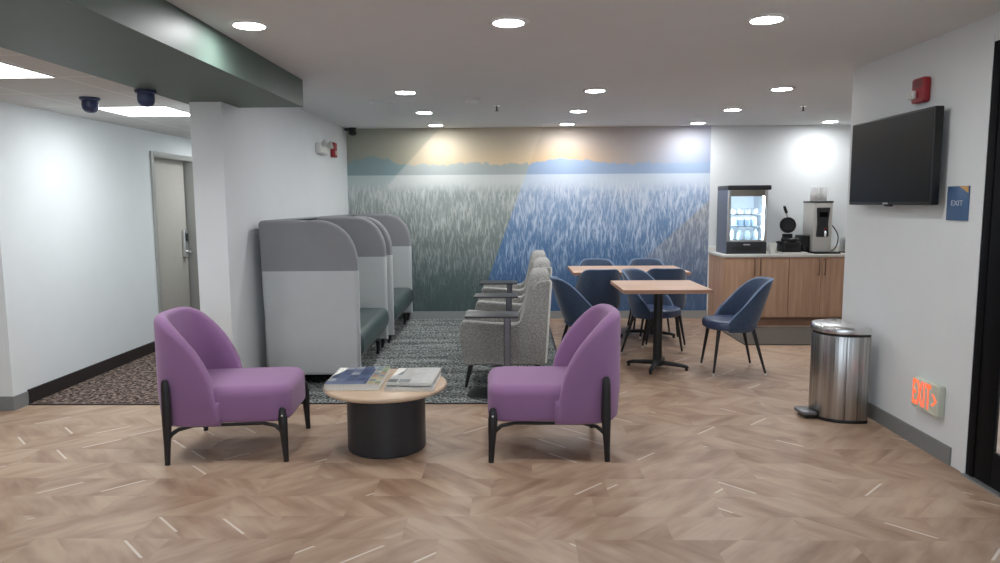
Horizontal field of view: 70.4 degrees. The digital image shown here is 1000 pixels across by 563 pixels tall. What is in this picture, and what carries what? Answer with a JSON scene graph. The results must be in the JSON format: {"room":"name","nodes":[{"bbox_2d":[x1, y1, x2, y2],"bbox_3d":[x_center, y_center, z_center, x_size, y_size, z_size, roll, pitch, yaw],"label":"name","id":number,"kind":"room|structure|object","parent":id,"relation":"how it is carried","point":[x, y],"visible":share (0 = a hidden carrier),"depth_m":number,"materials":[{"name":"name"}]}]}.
{"room":"hotel lobby lounge","nodes":[
{"label":"hotel lobby lounge","id":0,"kind":"room"},
{"bbox_2d":[31,352,158,403],"bbox_3d":[-2.855,0.555,8.760,1.334,0.006,6.820,0,6,1],"label":"floor","id":1,"kind":"structure","parent":0,"point":[133,382],"depth_m":5.82,"materials":[{"name":"carpet"}]},
{"bbox_2d":[0,47,190,138],"bbox_3d":[-3.584,-1.353,5.252,2.640,0.080,13.800,0,6,1],"label":"ceiling","id":2,"kind":"structure","parent":0,"point":[61,95],"depth_m":4.85,"materials":[{"name":"paint"}]},
{"bbox_2d":[0,61,58,78],"bbox_3d":[-2.885,-1.158,3.846,0.600,0.008,0.600,0,6,1],"label":"recessed light","id":3,"kind":"object","parent":2,"relation":"in","point":[7,70],"visible":1,"depth_m":4.00,"materials":[{"name":"white plastic"}]},
{"bbox_2d":[79,96,100,112],"bbox_3d":[-2.864,-1.230,4.950,0.132,0.105,0.132,0,6,1],"label":"dome camera","id":4,"kind":"object","parent":2,"relation":"attached to","point":[89,104],"visible":1,"depth_m":4.91,"materials":[{"name":"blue plastic"}]},
{"bbox_2d":[99,106,189,116],"bbox_3d":[-2.821,-1.359,5.664,0.600,0.008,0.600,0,6,1],"label":"recessed light","id":5,"kind":"object","parent":2,"relation":"in","point":[131,111],"visible":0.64,"depth_m":5.65,"materials":[{"name":"white plastic"}]},
{"bbox_2d":[0,102,191,395],"bbox_3d":[-3.641,-0.341,6.698,0.150,2.250,3.190,0,6,1],"label":"wall","id":6,"kind":"structure","parent":0,"point":[78,276],"depth_m":5.92,"materials":[{"name":"paint"}]},
{"bbox_2d":[27,341,154,403],"bbox_3d":[-3.561,0.768,6.382,0.012,0.115,2.020,0,6,1],"label":"baseboard","id":7,"kind":"structure","parent":6,"relation":"attached to","point":[44,390],"depth_m":6.11,"materials":[{"name":"black plastic"}]},
{"bbox_2d":[28,403,159,404],"bbox_3d":[-2.919,0.930,5.364,1.334,0.008,0.015,0,6,1],"label":"trim","id":8,"kind":"structure","parent":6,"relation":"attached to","point":[135,403],"depth_m":5.36,"materials":[{"name":"black plastic"}]},
{"bbox_2d":[149,151,199,312],"bbox_3d":[-3.608,-0.362,7.797,0.163,2.050,1.000,0,6,1],"label":"door","id":9,"kind":"structure","parent":6,"relation":"in","point":[172,186],"depth_m":7.89,"materials":[{"name":"beige paint"}]},
{"bbox_2d":[0,0,302,107],"bbox_3d":[-1.988,-1.054,1.913,0.800,0.205,7.160,0,6,1],"label":"ceiling beam","id":10,"kind":"structure","parent":0,"point":[157,45],"depth_m":3.53,"materials":[{"name":"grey paint"}]},
{"bbox_2d":[134,89,156,106],"bbox_3d":[-2.320,-1.196,4.641,0.132,0.105,0.132,-4,8,-33],"label":"dome camera","id":11,"kind":"object","parent":10,"relation":"attached to","point":[145,97],"visible":1,"depth_m":4.60,"materials":[{"name":"blue plastic"}]},
{"bbox_2d":[189,102,348,367],"bbox_3d":[-2.078,-0.672,8.685,0.233,2.452,6.870,0,6,1],"label":"wall partition","id":12,"kind":"structure","parent":0,"point":[251,166],"depth_m":5.70,"materials":[{"name":"paint"}]},
{"bbox_2d":[316,139,333,154],"bbox_3d":[-1.921,-1.479,7.782,0.119,0.152,0.340,0,6,1],"label":"emergency light","id":13,"kind":"object","parent":12,"relation":"attached to","point":[323,147],"visible":1,"depth_m":7.68,"materials":[{"name":"white plastic"}]},
{"bbox_2d":[331,142,338,157],"bbox_3d":[-1.934,-1.540,8.299,0.074,0.170,0.130,0,6,1],"label":"fire alarm","id":14,"kind":"object","parent":12,"relation":"attached to","point":[334,152],"visible":0.94,"depth_m":8.24,"materials":[{"name":"red plastic"}]},
{"bbox_2d":[301,325,556,403],"bbox_3d":[-0.701,0.702,7.297,2.562,0.008,3.951,0,6,1],"label":"trim","id":15,"kind":"structure","parent":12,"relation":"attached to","point":[549,325],"depth_m":5.34,"materials":[{"name":"black plastic"}]},
{"bbox_2d":[305,319,555,402],"bbox_3d":[-0.708,0.702,7.304,2.547,0.006,3.936,0,6,1],"label":"carpet","id":16,"kind":"structure","parent":0,"point":[417,343],"depth_m":6.91,"materials":[{"name":"grey carpet"}]},
{"bbox_2d":[258,217,388,374],"bbox_3d":[-1.550,0.099,6.579,0.816,1.369,1.620,0,6,-1],"label":"booth","id":17,"kind":"object","parent":16,"relation":"on","point":[324,279],"visible":0.92,"depth_m":5.79,"materials":[{"name":"grey fabric"}]},
{"bbox_2d":[319,214,412,342],"bbox_3d":[-1.524,-0.095,8.336,0.816,1.369,1.620,0,6,0],"label":"booth","id":18,"kind":"object","parent":16,"relation":"on","point":[396,234],"visible":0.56,"depth_m":8.99,"materials":[{"name":"grey fabric"}]},
{"bbox_2d":[465,311,518,400],"bbox_3d":[-0.060,0.568,5.538,0.410,0.641,0.400,0,6,1],"label":"side table","id":19,"kind":"object","parent":16,"relation":"on","point":[481,393],"visible":0.73,"depth_m":5.50,"materials":[{"name":"black plastic"}]},
{"bbox_2d":[474,293,517,366],"bbox_3d":[-0.033,0.443,6.671,0.410,0.641,0.400,0,6,1],"label":"side table","id":20,"kind":"object","parent":16,"relation":"on","point":[508,296],"visible":0.44,"depth_m":6.59,"materials":[{"name":"black plastic"}]},
{"bbox_2d":[479,280,517,292],"bbox_3d":[-0.012,0.322,7.764,0.410,0.641,0.400,0,6,1],"label":"side table","id":21,"kind":"object","parent":16,"relation":"on","point":[509,283],"visible":0.44,"depth_m":7.69,"materials":[{"name":"black plastic"}]},
{"bbox_2d":[459,267,551,386],"bbox_3d":[0.050,0.367,6.012,0.748,0.941,0.660,0,6,1],"label":"armchair","id":22,"kind":"object","parent":16,"relation":"on","point":[481,339],"visible":0.9,"depth_m":5.70,"materials":[{"name":"grey fabric"}]},
{"bbox_2d":[475,257,551,310],"bbox_3d":[0.137,0.238,7.168,0.748,0.941,0.660,0,6,1],"label":"armchair","id":23,"kind":"object","parent":16,"relation":"on","point":[483,304],"visible":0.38,"depth_m":6.85,"materials":[{"name":"grey fabric"}]},
{"bbox_2d":[481,250,545,295],"bbox_3d":[0.163,0.113,8.301,0.748,0.941,0.660,0,6,1],"label":"armchair","id":24,"kind":"object","parent":16,"relation":"on","point":[520,288],"visible":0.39,"depth_m":8.01,"materials":[{"name":"grey fabric"}]},
{"bbox_2d":[0,318,999,562],"bbox_3d":[0.060,0.957,5.438,9.900,0.100,13.800,0,6,1],"label":"floor","id":25,"kind":"structure","parent":0,"point":[703,467],"depth_m":3.79,"materials":[{"name":"brown wood"}]},
{"bbox_2d":[154,307,310,465],"bbox_3d":[-1.661,0.600,4.396,0.807,0.863,0.674,-1,6,-3],"label":"lounge chair","id":26,"kind":"object","parent":25,"relation":"on","point":[202,380],"visible":1,"depth_m":4.14,"materials":[{"name":"purple fabric"}]},
{"bbox_2d":[323,369,446,458],"bbox_3d":[-0.704,0.824,4.396,0.754,0.404,0.754,0,6,1],"label":"coffee table","id":27,"kind":"object","parent":25,"relation":"on","point":[381,424],"visible":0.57,"depth_m":4.18,"materials":[{"name":"brown wood"}]},
{"bbox_2d":[324,366,389,390],"bbox_3d":[-0.875,0.599,4.395,0.326,0.044,0.430,0,6,0],"label":"magazine","id":28,"kind":"object","parent":27,"relation":"on","point":[352,378],"visible":1,"depth_m":4.30,"materials":[{"name":"paper"}]},
{"bbox_2d":[385,371,440,390],"bbox_3d":[-0.528,0.610,4.359,0.286,0.027,0.400,0,6,2],"label":"magazine","id":29,"kind":"object","parent":27,"relation":"on","point":[387,387],"visible":0.31,"depth_m":4.17,"materials":[{"name":"paper"}]},
{"bbox_2d":[386,367,440,385],"bbox_3d":[-0.526,0.584,4.364,0.272,0.021,0.385,0,6,4],"label":"magazine","id":30,"kind":"object","parent":29,"relation":"on","point":[426,376],"visible":1,"depth_m":4.32,"materials":[{"name":"paper"}]},
{"bbox_2d":[488,304,620,462],"bbox_3d":[0.326,0.588,4.388,0.807,0.863,0.674,0,6,-1],"label":"lounge chair","id":31,"kind":"object","parent":25,"relation":"on","point":[581,386],"visible":1,"depth_m":4.11,"materials":[{"name":"purple fabric"}]},
{"bbox_2d":[550,276,592,340],"bbox_3d":[0.747,0.368,6.492,0.592,0.831,0.492,-1,6,-6],"label":"dining chair","id":32,"kind":"object","parent":25,"relation":"on","point":[572,304],"visible":0.52,"depth_m":6.29,"materials":[{"name":"blue fabric"}]},
{"bbox_2d":[577,258,614,278],"bbox_3d":[1.148,0.164,8.319,0.492,0.831,0.592,0,6,1],"label":"dining chair","id":33,"kind":"object","parent":25,"relation":"on","point":[590,261],"visible":0.21,"depth_m":8.50,"materials":[{"name":"blue fabric"}]},
{"bbox_2d":[575,269,620,347],"bbox_3d":[1.034,0.258,7.475,0.492,0.831,0.592,-1,6,-2],"label":"dining chair","id":34,"kind":"object","parent":25,"relation":"on","point":[594,285],"visible":0.52,"depth_m":7.25,"materials":[{"name":"blue fabric"}]},
{"bbox_2d":[568,265,690,339],"bbox_3d":[1.411,0.237,7.949,1.245,0.762,0.805,0,6,1],"label":"dining table","id":35,"kind":"object","parent":25,"relation":"on","point":[575,270],"visible":0.21,"depth_m":7.97,"materials":[{"name":"brown wood"}]},
{"bbox_2d":[627,258,669,333],"bbox_3d":[1.738,0.159,8.328,0.492,0.831,0.592,0,6,1],"label":"dining chair","id":36,"kind":"object","parent":25,"relation":"on","point":[636,261],"visible":0.27,"depth_m":8.50,"materials":[{"name":"blue fabric"}]},
{"bbox_2d":[620,268,682,353],"bbox_3d":[1.483,0.304,7.027,0.592,0.831,0.492,5,9,42],"label":"dining chair","id":37,"kind":"object","parent":25,"relation":"on","point":[641,305],"visible":0.75,"depth_m":7.00,"materials":[{"name":"blue fabric"}]},
{"bbox_2d":[610,280,712,374],"bbox_3d":[1.427,0.408,6.403,0.755,0.762,0.755,0,6,0],"label":"dining table","id":38,"kind":"object","parent":25,"relation":"on","point":[659,288],"visible":1,"depth_m":6.36,"materials":[{"name":"brown wood"}]},
{"bbox_2d":[639,268,686,346],"bbox_3d":[1.736,0.247,7.530,0.492,0.831,0.592,0,6,4],"label":"dining chair","id":39,"kind":"object","parent":25,"relation":"on","point":[679,300],"visible":0.46,"depth_m":7.32,"materials":[{"name":"blue fabric"}]},
{"bbox_2d":[700,277,773,375],"bbox_3d":[2.108,0.382,6.292,0.592,0.831,0.492,0,6,1],"label":"dining chair","id":40,"kind":"object","parent":25,"relation":"on","point":[741,312],"visible":1,"depth_m":6.13,"materials":[{"name":"blue fabric"}]},
{"bbox_2d":[708,254,788,324],"bbox_3d":[3.079,0.094,8.816,0.787,0.835,0.650,0,6,1],"label":"base cabinet","id":41,"kind":"object","parent":25,"relation":"on","point":[726,275],"visible":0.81,"depth_m":8.52,"materials":[{"name":"brown wood"}]},
{"bbox_2d":[708,251,844,257],"bbox_3d":[3.808,-0.342,8.763,2.275,0.032,0.635,0,6,1],"label":"countertop","id":42,"kind":"structure","parent":41,"relation":"on","point":[715,253],"depth_m":8.46,"materials":[{"name":"white stone"}]},
{"bbox_2d":[716,185,771,253],"bbox_3d":[2.995,-0.763,8.720,0.514,0.825,0.488,0,6,1],"label":"fridge","id":43,"kind":"object","parent":42,"relation":"on","point":[730,197],"visible":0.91,"depth_m":8.57,"materials":[{"name":"black plastic"}]},
{"bbox_2d":[730,229,734,239],"bbox_3d":[2.837,-0.579,8.657,0.064,0.135,0.064,0,6,1],"label":"juice bottle","id":44,"kind":"object","parent":43,"relation":"in","point":[732,233],"visible":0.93,"depth_m":8.63,"materials":[{"name":"white plastic"}]},
{"bbox_2d":[731,217,736,225],"bbox_3d":[2.856,-0.732,8.639,0.060,0.112,0.060,0,6,1],"label":"milk carton","id":45,"kind":"object","parent":43,"relation":"in","point":[733,219],"visible":0.94,"depth_m":8.61,"materials":[{"name":"white cardboard"}]},
{"bbox_2d":[737,229,741,239],"bbox_3d":[2.929,-0.579,8.655,0.064,0.135,0.064,0,6,1],"label":"juice bottle","id":46,"kind":"object","parent":43,"relation":"in","point":[739,233],"visible":1,"depth_m":8.63,"materials":[{"name":"white plastic"}]},
{"bbox_2d":[737,217,743,225],"bbox_3d":[2.934,-0.732,8.638,0.060,0.112,0.060,0,6,1],"label":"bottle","id":47,"kind":"object","parent":43,"relation":"in","point":[740,222],"visible":0.99,"depth_m":8.61,"materials":[{"name":"plastic"}]},
{"bbox_2d":[730,225,761,226],"bbox_3d":[2.981,-0.685,8.759,0.413,0.007,0.359,0,6,1],"label":"wire shelf","id":48,"kind":"object","parent":43,"relation":"attached to","point":[730,225],"depth_m":8.58,"materials":[{"name":"silver metal"}]},
{"bbox_2d":[744,229,749,239],"bbox_3d":[3.021,-0.580,8.653,0.064,0.135,0.064,0,6,1],"label":"juice bottle","id":49,"kind":"object","parent":43,"relation":"in","point":[747,233],"visible":1,"depth_m":8.63,"materials":[{"name":"white plastic"}]},
{"bbox_2d":[744,217,749,225],"bbox_3d":[3.012,-0.732,8.636,0.060,0.112,0.060,0,6,1],"label":"milk carton","id":50,"kind":"object","parent":43,"relation":"in","point":[746,219],"visible":0.99,"depth_m":8.61,"materials":[{"name":"white cardboard"}]},
{"bbox_2d":[731,214,762,214],"bbox_3d":[2.980,-0.829,8.743,0.413,0.007,0.359,0,6,1],"label":"wire shelf","id":51,"kind":"object","parent":43,"relation":"attached to","point":[731,214],"depth_m":8.56,"materials":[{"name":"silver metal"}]},
{"bbox_2d":[750,217,756,225],"bbox_3d":[3.090,-0.733,8.635,0.060,0.112,0.060,0,6,1],"label":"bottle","id":52,"kind":"object","parent":43,"relation":"in","point":[753,221],"visible":1,"depth_m":8.61,"materials":[{"name":"plastic"}]},
{"bbox_2d":[752,229,757,239],"bbox_3d":[3.113,-0.580,8.651,0.064,0.135,0.064,0,6,1],"label":"juice bottle","id":53,"kind":"object","parent":43,"relation":"in","point":[754,233],"visible":1,"depth_m":8.63,"materials":[{"name":"white plastic"}]},
{"bbox_2d":[768,243,776,253],"bbox_3d":[3.301,-0.402,8.587,0.098,0.131,0.098,0,6,1],"label":"cup stack","id":54,"kind":"object","parent":42,"relation":"on","point":[772,246],"visible":1,"depth_m":8.55,"materials":[{"name":"white paper"}]},
{"bbox_2d":[775,251,807,253],"bbox_3d":[3.540,-0.355,8.646,0.312,0.022,0.347,0,6,1],"label":"serving tray","id":55,"kind":"object","parent":42,"relation":"on","point":[778,252],"visible":0.61,"depth_m":8.48,"materials":[{"name":"white plastic"}]},
{"bbox_2d":[776,206,804,251],"bbox_3d":[3.543,-0.643,8.656,0.337,0.562,0.220,0,6,1],"label":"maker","id":56,"kind":"object","parent":55,"relation":"on","point":[787,243],"visible":0.99,"depth_m":8.66,"materials":[{"name":"black plastic"}]},
{"bbox_2d":[795,195,840,253],"bbox_3d":[3.932,-0.753,8.690,0.461,0.800,0.426,0,6,1],"label":"coffee machine","id":57,"kind":"object","parent":42,"relation":"on","point":[817,215],"visible":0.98,"depth_m":8.61,"materials":[{"name":"silver metal"}]},
{"bbox_2d":[809,251,840,253],"bbox_3d":[3.947,-0.366,8.725,0.315,0.022,0.410,0,6,1],"label":"drip tray","id":58,"kind":"object","parent":57,"relation":"on","point":[813,252],"depth_m":8.52,"materials":[{"name":"black plastic"}]},
{"bbox_2d":[838,237,845,252],"bbox_3d":[4.313,-0.447,8.664,0.220,0.192,0.280,0,6,1],"label":"toaster","id":59,"kind":"object","parent":42,"relation":"on","point":[842,240],"visible":0.2,"depth_m":8.70,"materials":[{"name":"silver metal"}]},
{"bbox_2d":[722,327,811,344],"bbox_3d":[3.343,0.604,7.943,1.530,0.010,1.060,0,6,1],"label":"floor mat","id":60,"kind":"object","parent":25,"relation":"on","point":[765,335],"visible":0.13,"depth_m":7.86,"materials":[{"name":"grey carpet"}]},
{"bbox_2d":[785,257,844,324],"bbox_3d":[3.857,0.091,8.801,0.765,0.835,0.650,0,6,1],"label":"base cabinet","id":61,"kind":"object","parent":25,"relation":"on","point":[815,284],"visible":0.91,"depth_m":8.51,"materials":[{"name":"brown wood"}]},
{"bbox_2d":[794,318,872,423],"bbox_3d":[2.281,0.615,4.946,0.393,0.662,0.414,-1,6,-3],"label":"bin","id":62,"kind":"object","parent":25,"relation":"on","point":[840,354],"visible":1,"depth_m":4.79,"materials":[{"name":"silver metal"}]},
{"bbox_2d":[166,0,999,128],"bbox_3d":[1.316,-1.421,3.660,7.300,0.100,10.836,0,6,1],"label":"ceiling","id":63,"kind":"structure","parent":0,"point":[659,62],"depth_m":4.55,"materials":[{"name":"paint"}]},
{"bbox_2d":[228,19,269,30],"bbox_3d":[-1.333,-1.361,3.765,0.216,0.009,0.216,0,6,1],"label":"recessed light","id":64,"kind":"object","parent":63,"relation":"in","point":[242,24],"visible":1,"depth_m":3.75,"materials":[{"name":"white plastic"}]},
{"bbox_2d":[234,23,264,29],"bbox_3d":[-1.333,-1.357,3.765,0.162,0.001,0.162,0,6,1],"label":"diffuser","id":65,"kind":"object","parent":64,"relation":"attached to","point":[250,26],"depth_m":3.77,"materials":[{"name":"white plastic"}]},
{"bbox_2d":[344,127,356,135],"bbox_3d":[-1.879,-1.880,8.904,0.152,0.099,0.104,0,6,1],"label":"camera","id":66,"kind":"object","parent":63,"relation":"attached to","point":[352,131],"visible":1,"depth_m":8.87,"materials":[{"name":"black plastic"}]},
{"bbox_2d":[393,90,417,94],"bbox_3d":[-0.809,-1.619,6.065,0.216,0.009,0.216,0,6,1],"label":"recessed light","id":67,"kind":"object","parent":63,"relation":"in","point":[401,92],"visible":1,"depth_m":6.04,"materials":[{"name":"white plastic"}]},
{"bbox_2d":[397,92,413,93],"bbox_3d":[-0.809,-1.615,6.065,0.162,0.001,0.162,0,6,1],"label":"diffuser","id":68,"kind":"object","parent":67,"relation":"attached to","point":[397,92],"depth_m":6.05,"materials":[{"name":"white plastic"}]},
{"bbox_2d":[414,111,433,113],"bbox_3d":[-0.793,-1.767,7.407,0.216,0.009,0.216,0,6,1],"label":"recessed light","id":69,"kind":"object","parent":63,"relation":"in","point":[416,112],"visible":1,"depth_m":7.38,"materials":[{"name":"white plastic"}]},
{"bbox_2d":[427,124,443,125],"bbox_3d":[-0.780,-1.900,8.609,0.216,0.009,0.216,0,6,1],"label":"recessed light","id":70,"kind":"object","parent":63,"relation":"in","point":[427,124],"visible":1,"depth_m":8.56,"materials":[{"name":"white plastic"}]},
{"bbox_2d":[463,98,479,104],"bbox_3d":[-0.260,-1.651,6.494,0.150,0.048,0.149,0,6,1],"label":"smoke detector","id":71,"kind":"object","parent":63,"relation":"attached to","point":[471,101],"visible":1,"depth_m":6.45,"materials":[{"name":"white plastic"}]},
{"bbox_2d":[488,16,528,27],"bbox_3d":[0.045,-1.366,3.738,0.216,0.009,0.216,0,6,1],"label":"recessed light","id":72,"kind":"object","parent":63,"relation":"in","point":[506,21],"visible":1,"depth_m":3.72,"materials":[{"name":"white plastic"}]},
{"bbox_2d":[493,20,523,26],"bbox_3d":[0.045,-1.363,3.739,0.162,0.001,0.162,0,6,1],"label":"diffuser","id":73,"kind":"object","parent":72,"relation":"attached to","point":[503,23],"depth_m":3.74,"materials":[{"name":"white plastic"}]},
{"bbox_2d":[559,123,575,124],"bbox_3d":[0.814,-1.907,8.578,0.216,0.009,0.216,0,6,1],"label":"recessed light","id":74,"kind":"object","parent":63,"relation":"in","point":[559,123],"visible":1,"depth_m":8.54,"materials":[{"name":"white plastic"}]},
{"bbox_2d":[568,109,588,112],"bbox_3d":[0.817,-1.774,7.375,0.216,0.009,0.216,0,6,1],"label":"recessed light","id":75,"kind":"object","parent":63,"relation":"in","point":[575,110],"visible":1,"depth_m":7.36,"materials":[{"name":"white plastic"}]},
{"bbox_2d":[582,88,607,92],"bbox_3d":[0.811,-1.625,6.034,0.216,0.009,0.216,0,6,1],"label":"recessed light","id":76,"kind":"object","parent":63,"relation":"in","point":[591,90],"visible":1,"depth_m":6.00,"materials":[{"name":"white plastic"}]},
{"bbox_2d":[586,90,603,92],"bbox_3d":[0.811,-1.622,6.034,0.162,0.001,0.162,0,6,1],"label":"diffuser","id":77,"kind":"object","parent":76,"relation":"attached to","point":[592,91],"depth_m":6.05,"materials":[{"name":"white plastic"}]},
{"bbox_2d":[689,122,706,123],"bbox_3d":[2.389,-1.913,8.548,0.216,0.009,0.216,0,6,1],"label":"recessed light","id":78,"kind":"object","parent":63,"relation":"in","point":[689,122],"visible":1,"depth_m":8.52,"materials":[{"name":"white plastic"}]},
{"bbox_2d":[722,108,742,110],"bbox_3d":[2.411,-1.780,7.344,0.216,0.009,0.216,0,6,1],"label":"recessed light","id":79,"kind":"object","parent":63,"relation":"in","point":[727,109],"visible":1,"depth_m":7.30,"materials":[{"name":"white plastic"}]},
{"bbox_2d":[745,13,788,24],"bbox_3d":[1.397,-1.372,3.712,0.216,0.009,0.216,0,6,1],"label":"recessed light","id":80,"kind":"object","parent":63,"relation":"in","point":[771,18],"visible":1,"depth_m":3.69,"materials":[{"name":"white plastic"}]},
{"bbox_2d":[750,17,782,23],"bbox_3d":[1.397,-1.369,3.712,0.162,0.001,0.162,0,6,1],"label":"diffuser","id":81,"kind":"object","parent":80,"relation":"attached to","point":[764,20],"depth_m":3.72,"materials":[{"name":"white plastic"}]},
{"bbox_2d":[769,86,795,90],"bbox_3d":[2.391,-1.632,6.003,0.216,0.009,0.216,0,6,1],"label":"recessed light","id":82,"kind":"object","parent":63,"relation":"in","point":[783,88],"visible":1,"depth_m":5.96,"materials":[{"name":"white plastic"}]},
{"bbox_2d":[773,88,791,90],"bbox_3d":[2.391,-1.629,6.003,0.162,0.001,0.162,0,6,1],"label":"diffuser","id":83,"kind":"object","parent":82,"relation":"attached to","point":[779,89],"depth_m":6.01,"materials":[{"name":"white plastic"}]},
{"bbox_2d":[821,120,839,122],"bbox_3d":[3.958,-1.917,8.487,0.216,0.009,0.216,0,6,1],"label":"recessed light","id":84,"kind":"object","parent":63,"relation":"in","point":[827,121],"visible":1,"depth_m":8.45,"materials":[{"name":"white plastic"}]},
{"bbox_3d":[-1.108,-1.682,6.647,0.260,0.007,0.260,0,6,1],"label":"ceiling speaker","id":85,"kind":"object","parent":63,"relation":"attached to","visible":0},
{"bbox_2d":[371,101,392,103],"bbox_3d":[-1.108,-1.683,6.647,0.212,0.006,0.212,0,6,1],"label":"speaker grille","id":86,"kind":"object","parent":85,"relation":"attached to","point":[372,102],"depth_m":6.65,"materials":[{"name":"metal"}]},
{"bbox_2d":[346,125,850,314],"bbox_3d":[1.512,-0.746,9.143,7.127,2.452,0.120,0,6,1],"label":"wall","id":87,"kind":"structure","parent":0,"point":[475,204],"depth_m":9.05,"materials":[{"name":"paint"}]},
{"bbox_2d":[398,310,706,318],"bbox_3d":[0.368,0.435,9.229,4.627,0.100,0.012,0,6,1],"label":"baseboard","id":88,"kind":"structure","parent":87,"relation":"attached to","point":[695,313],"depth_m":9.24,"materials":[{"name":"plastic"}]},
{"bbox_2d":[708,246,838,250],"bbox_3d":[3.813,-0.422,9.064,2.275,0.062,0.019,0,6,1],"label":"backsplash","id":89,"kind":"structure","parent":87,"relation":"attached to","point":[710,248],"depth_m":9.06,"materials":[{"name":"white stone"}]},
{"bbox_2d":[842,12,999,471],"bbox_3d":[2.586,0.056,1.839,0.140,2.452,6.940,0,6,1],"label":"wall","id":90,"kind":"structure","parent":0,"point":[909,269],"depth_m":4.26,"materials":[{"name":"paint"}]},
{"bbox_2d":[849,106,943,206],"bbox_3d":[2.517,-0.766,4.521,0.092,0.570,0.990,0,6,1],"label":"television","id":91,"kind":"object","parent":90,"relation":"attached to","point":[896,159],"visible":1,"depth_m":4.38,"materials":[{"name":"black plastic"}]},
{"bbox_2d":[867,401,951,465],"bbox_3d":[2.570,0.918,4.720,0.010,0.105,1.405,0,6,1],"label":"baseboard","id":92,"kind":"structure","parent":90,"relation":"attached to","point":[934,447],"depth_m":4.40,"materials":[{"name":"grey plastic"}]},
{"bbox_2d":[907,76,930,103],"bbox_3d":[2.520,-1.150,4.264,0.074,0.150,0.138,0,6,1],"label":"fire alarm","id":93,"kind":"object","parent":90,"relation":"attached to","point":[920,93],"visible":1,"depth_m":4.23,"materials":[{"name":"red plastic"}]},
{"bbox_2d":[911,376,944,417],"bbox_3d":[2.541,0.683,4.207,0.045,0.186,0.267,0,6,1],"label":"exit sign","id":94,"kind":"object","parent":90,"relation":"attached to","point":[928,396],"visible":1,"depth_m":4.16,"materials":[{"name":"plastic"}]},
{"bbox_2d":[946,186,970,220],"bbox_3d":[2.548,-0.435,3.944,0.011,0.190,0.190,0,6,1],"label":"plaque","id":95,"kind":"object","parent":90,"relation":"attached to","point":[958,197],"visible":1,"depth_m":3.93,"materials":[{"name":"blue plastic"}]},
{"bbox_2d":[961,34,995,472],"bbox_3d":[2.550,-0.105,3.781,0.006,2.345,0.035,0,6,1],"label":"trim","id":96,"kind":"structure","parent":90,"relation":"attached to","point":[992,37],"depth_m":3.77,"materials":[{"name":"paint"}]},
{"bbox_2d":[960,473,999,498],"bbox_3d":[2.605,1.115,3.365,0.170,0.010,1.060,0,6,1],"label":"trim","id":97,"kind":"structure","parent":90,"relation":"attached to","point":[989,489],"depth_m":3.73,"materials":[{"name":"metal"}]},
{"bbox_2d":[965,40,999,491],"bbox_3d":[2.538,-0.027,3.239,0.118,2.310,1.060,0,6,1],"label":"door","id":98,"kind":"structure","parent":90,"relation":"in","point":[982,459],"depth_m":3.69,"materials":[{"name":"black metal"}]},
{"bbox_3d":[-4.322,-0.171,5.200,1.156,2.250,0.150,0,6,1],"label":"wall","id":99,"kind":"structure","parent":0,"visible":0},
{"bbox_2d":[0,391,28,410],"bbox_3d":[-4.237,0.895,5.312,1.314,0.105,0.160,0,6,1],"label":"baseboard","id":100,"kind":"structure","parent":99,"relation":"attached to","point":[7,403],"depth_m":5.22,"materials":[{"name":"grey plastic"}]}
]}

